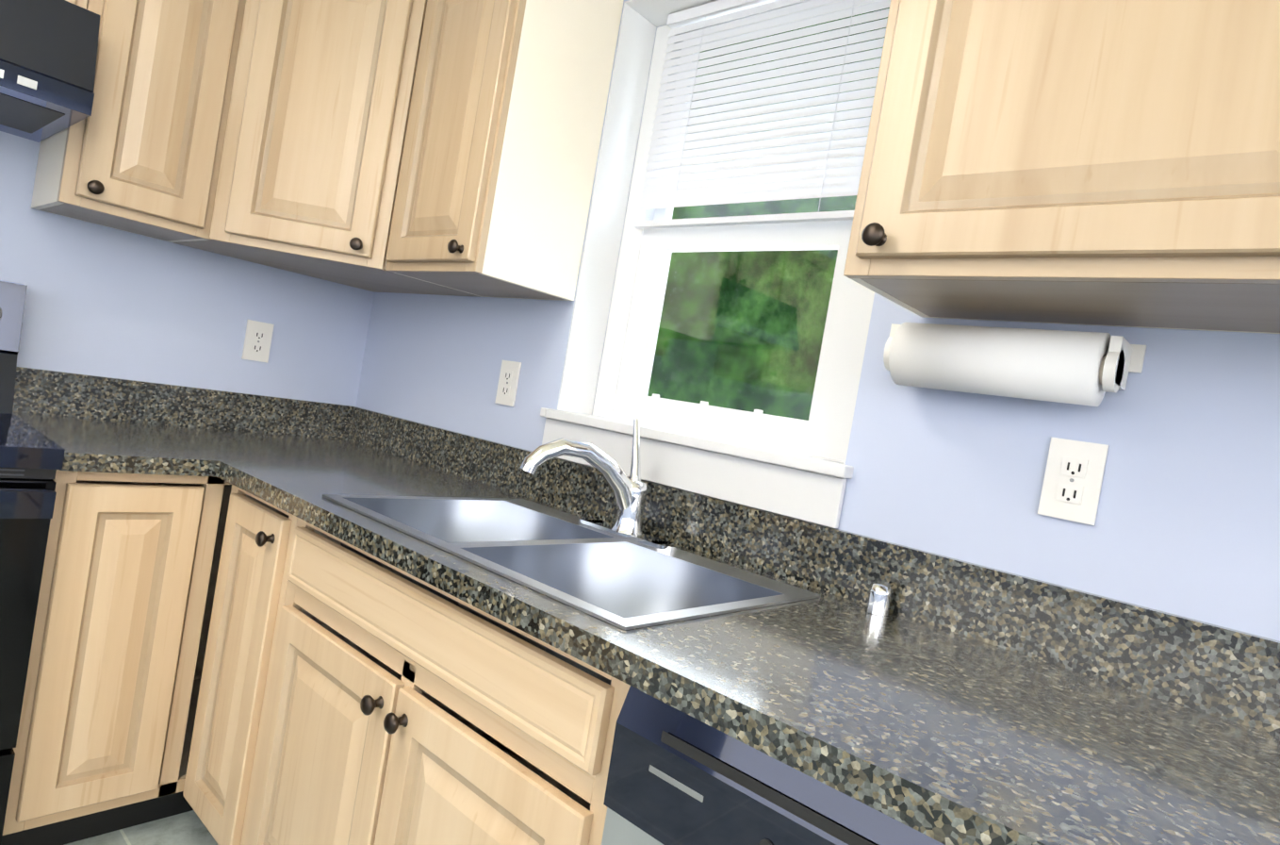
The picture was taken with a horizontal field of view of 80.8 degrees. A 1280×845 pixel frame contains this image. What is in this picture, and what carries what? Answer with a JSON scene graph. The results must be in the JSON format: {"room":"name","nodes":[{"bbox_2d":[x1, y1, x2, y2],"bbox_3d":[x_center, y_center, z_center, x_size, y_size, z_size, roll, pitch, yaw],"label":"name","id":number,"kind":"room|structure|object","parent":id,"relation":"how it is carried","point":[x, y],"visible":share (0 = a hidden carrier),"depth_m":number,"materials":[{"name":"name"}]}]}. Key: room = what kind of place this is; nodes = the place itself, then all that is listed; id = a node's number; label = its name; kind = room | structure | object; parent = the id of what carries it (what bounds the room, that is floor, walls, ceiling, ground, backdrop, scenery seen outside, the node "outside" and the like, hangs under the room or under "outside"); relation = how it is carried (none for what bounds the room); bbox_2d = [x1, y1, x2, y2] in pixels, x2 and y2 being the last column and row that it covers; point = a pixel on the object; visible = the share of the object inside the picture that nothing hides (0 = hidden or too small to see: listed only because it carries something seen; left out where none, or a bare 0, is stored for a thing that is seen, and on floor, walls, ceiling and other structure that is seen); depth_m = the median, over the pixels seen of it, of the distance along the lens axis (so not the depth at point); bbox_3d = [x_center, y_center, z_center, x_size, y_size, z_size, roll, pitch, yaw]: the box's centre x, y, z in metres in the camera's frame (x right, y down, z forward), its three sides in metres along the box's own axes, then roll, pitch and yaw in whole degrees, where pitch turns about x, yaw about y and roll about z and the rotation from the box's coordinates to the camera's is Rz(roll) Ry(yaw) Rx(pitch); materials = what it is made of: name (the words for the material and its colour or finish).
{"room":"kitchen","nodes":[
{"label":"kitchen","id":0,"kind":"room"},
{"bbox_2d":[64,809,218,844],"bbox_3d":[-0.657,1.126,-0.314,5.000,0.100,4.100,11,2,41],"label":"floor","id":1,"kind":"structure","parent":0,"point":[188,828],"depth_m":1.75,"materials":[{"name":"tile"}]},
{"bbox_2d":[0,279,65,844],"bbox_3d":[-1.613,0.267,1.351,0.694,1.209,0.762,11,2,41],"label":"range","id":2,"kind":"object","parent":1,"relation":"on","point":[31,460],"visible":1,"depth_m":1.43,"materials":[{"name":"black metal"}]},
{"bbox_2d":[0,469,231,844],"bbox_3d":[-1.143,0.513,2.034,0.610,0.851,0.918,11,2,41],"label":"base cabinet","id":3,"kind":"object","parent":1,"relation":"on","point":[130,570],"visible":0.29,"depth_m":1.61,"materials":[{"name":"beige wood"}]},
{"bbox_2d":[12,366,87,471],"bbox_3d":[-1.350,-0.024,1.671,0.634,0.150,0.002,11,2,41],"label":"countertop","id":4,"kind":"structure","parent":3,"relation":"on","point":[54,404],"depth_m":1.90,"materials":[{"name":"grey stone"}]},
{"bbox_2d":[121,379,1279,844],"bbox_3d":[-0.089,0.195,1.344,2.989,0.150,0.638,11,2,41],"label":"countertop","id":5,"kind":"structure","parent":3,"relation":"on","point":[947,700],"depth_m":1.00,"materials":[{"name":"grey stone"}]},
{"bbox_2d":[322,493,820,684],"bbox_3d":[-0.171,0.335,1.383,0.810,0.235,0.505,11,2,41],"label":"sink","id":6,"kind":"object","parent":5,"relation":"in","point":[570,560],"visible":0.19,"depth_m":1.42,"materials":[{"name":"silver metal"}]},
{"bbox_2d":[520,419,679,552],"bbox_3d":[-0.076,0.106,1.479,0.266,0.242,0.276,11,2,41],"label":"faucet","id":7,"kind":"object","parent":5,"relation":"on","point":[631,493],"visible":1,"depth_m":1.52,"materials":[{"name":"silver metal"}]},
{"bbox_2d":[865,581,891,616],"bbox_3d":[0.399,0.293,1.255,0.036,0.050,0.035,11,2,41],"label":"air gap cap","id":8,"kind":"object","parent":5,"relation":"on","point":[878,598],"visible":0.94,"depth_m":1.24,"materials":[{"name":"silver metal"}]},
{"bbox_2d":[182,484,297,844],"bbox_3d":[-0.700,0.592,1.824,0.342,0.851,0.640,11,2,41],"label":"base cabinet","id":9,"kind":"object","parent":1,"relation":"on","point":[250,592],"visible":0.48,"depth_m":1.58,"materials":[{"name":"beige wood"}]},
{"bbox_2d":[244,517,630,844],"bbox_3d":[-0.234,0.679,1.408,0.914,0.851,0.640,11,2,41],"label":"base cabinet","id":10,"kind":"object","parent":1,"relation":"on","point":[400,710],"visible":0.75,"depth_m":1.16,"materials":[{"name":"beige wood"}]},
{"bbox_2d":[601,685,944,844],"bbox_3d":[0.321,0.784,0.896,0.600,0.849,0.640,11,2,41],"label":"dishwasher","id":11,"kind":"object","parent":1,"relation":"on","point":[676,776],"visible":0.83,"depth_m":0.78,"materials":[{"name":"black metal"}]},
{"bbox_2d":[0,131,374,406],"bbox_3d":[-2.217,-0.469,1.243,0.200,2.464,4.100,11,2,41],"label":"wall","id":12,"kind":"structure","parent":0,"point":[106,302],"depth_m":2.11,"materials":[{"name":"blue paint"}]},
{"bbox_2d":[65,0,87,9],"bbox_3d":[-1.540,-1.107,1.444,0.354,0.381,0.774,11,2,41],"label":"upper cabinet","id":13,"kind":"object","parent":12,"relation":"attached to","point":[82,3],"depth_m":1.64,"materials":[{"name":"beige wood"}]},
{"bbox_2d":[0,0,100,142],"bbox_3d":[-1.528,-0.798,1.407,0.503,0.218,0.754,11,2,41],"label":"range hood","id":14,"kind":"object","parent":13,"relation":"attached to","point":[48,52],"visible":1,"depth_m":1.50,"materials":[{"name":"black metal"}]},
{"bbox_2d":[31,0,246,242],"bbox_3d":[-1.215,-0.868,1.858,0.354,0.762,0.314,11,2,41],"label":"upper cabinet","id":15,"kind":"object","parent":12,"relation":"attached to","point":[139,151],"visible":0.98,"depth_m":1.77,"materials":[{"name":"beige wood"}]},
{"bbox_2d":[241,319,274,362],"bbox_3d":[-1.169,-0.248,2.301,0.009,0.120,0.076,11,2,41],"label":"electrical outlet","id":16,"kind":"object","parent":12,"relation":"attached to","point":[257,341],"visible":1,"depth_m":2.30,"materials":[{"name":"white plastic"}]},
{"bbox_2d":[173,0,480,296],"bbox_3d":[-0.817,-0.807,2.113,0.623,0.762,0.623,11,2,41],"label":"upper cabinet","id":17,"kind":"object","parent":12,"relation":"attached to","point":[315,134],"visible":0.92,"depth_m":1.88,"materials":[{"name":"beige wood"}]},
{"bbox_2d":[355,0,1279,640],"bbox_3d":[0.903,0.060,1.058,4.800,2.464,0.200,11,2,41],"label":"wall","id":18,"kind":"structure","parent":0,"point":[1185,424],"depth_m":1.18,"materials":[{"name":"blue paint"}]},
{"bbox_2d":[385,0,623,300],"bbox_3d":[-0.362,-0.725,1.886,0.388,0.762,0.354,11,2,41],"label":"upper cabinet","id":19,"kind":"object","parent":18,"relation":"attached to","point":[501,144],"visible":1,"depth_m":1.77,"materials":[{"name":"beige wood"}]},
{"bbox_2d":[494,360,521,406],"bbox_3d":[-0.358,-0.107,2.034,0.076,0.120,0.009,11,2,41],"label":"electrical outlet","id":20,"kind":"object","parent":18,"relation":"attached to","point":[508,383],"visible":1,"depth_m":2.03,"materials":[{"name":"white plastic"}]},
{"bbox_2d":[541,417,846,527],"bbox_3d":[0.062,0.091,1.641,0.823,0.092,0.014,11,2,41],"label":"apron","id":21,"kind":"object","parent":18,"relation":"attached to","point":[817,498],"visible":0.79,"depth_m":1.53,"materials":[{"name":"white wood"}]},
{"bbox_2d":[540,407,853,478],"bbox_3d":[0.108,0.038,1.679,0.837,0.023,0.158,11,2,41],"label":"window sill","id":22,"kind":"structure","parent":18,"relation":"attached to","point":[831,467],"depth_m":1.55,"materials":[{"name":"white wood"}]},
{"bbox_2d":[557,0,874,464],"bbox_3d":[0.209,-0.483,1.680,0.796,1.036,0.123,11,2,41],"label":"window frame","id":23,"kind":"structure","parent":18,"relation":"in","point":[642,21],"depth_m":1.93,"materials":[{"name":"white wood"}]},
{"bbox_2d":[591,0,884,461],"bbox_3d":[0.269,-0.472,1.750,0.787,1.032,0.060,11,2,41],"label":"window unit","id":24,"kind":"structure","parent":18,"relation":"in","point":[632,330],"depth_m":1.79,"materials":[{"name":"white"}]},
{"bbox_2d":[633,0,890,229],"bbox_3d":[0.270,-0.717,1.700,0.639,0.539,0.024,11,2,41],"label":"window blind","id":25,"kind":"object","parent":24,"relation":"attached to","point":[819,181],"visible":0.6,"depth_m":1.69,"materials":[{"name":"white plastic"}]},
{"bbox_2d":[883,322,1146,406],"bbox_3d":[0.551,-0.093,1.163,0.360,0.104,0.128,11,2,41],"label":"paper towel","id":26,"kind":"object","parent":18,"relation":"attached to","point":[1091,369],"visible":1,"depth_m":1.10,"materials":[{"name":"white paper"}]},
{"bbox_2d":[843,0,1279,333],"bbox_3d":[0.654,-0.535,0.978,0.583,0.762,0.354,11,2,41],"label":"upper cabinet","id":27,"kind":"object","parent":18,"relation":"attached to","point":[1103,162],"visible":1,"depth_m":0.90,"materials":[{"name":"beige wood"}]},
{"bbox_2d":[1037,437,1108,525],"bbox_3d":[0.651,0.087,1.133,0.076,0.120,0.009,11,2,41],"label":"electrical outlet","id":28,"kind":"object","parent":18,"relation":"attached to","point":[1073,480],"visible":1,"depth_m":1.13,"materials":[{"name":"white plastic"}]},
{"label":"outside","id":29,"kind":"structure","parent":0,"visible":0},
{"bbox_3d":[6.481,2.239,6.849,38.000,0.180,15.400,11,2,41],"label":"ground","id":30,"kind":"structure","parent":29,"visible":0},
{"bbox_2d":[609,393,840,461],"bbox_3d":[7.732,1.572,8.109,24.000,1.460,0.100,11,2,41],"label":"fence","id":31,"kind":"object","parent":30,"relation":"on","point":[655,401],"depth_m":13.60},
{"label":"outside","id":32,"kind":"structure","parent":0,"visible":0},
{"bbox_2d":[647,7,889,420],"bbox_3d":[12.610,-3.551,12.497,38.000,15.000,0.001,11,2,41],"label":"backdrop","id":33,"kind":"structure","parent":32,"point":[796,265],"depth_m":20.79,"materials":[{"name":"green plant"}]}
]}

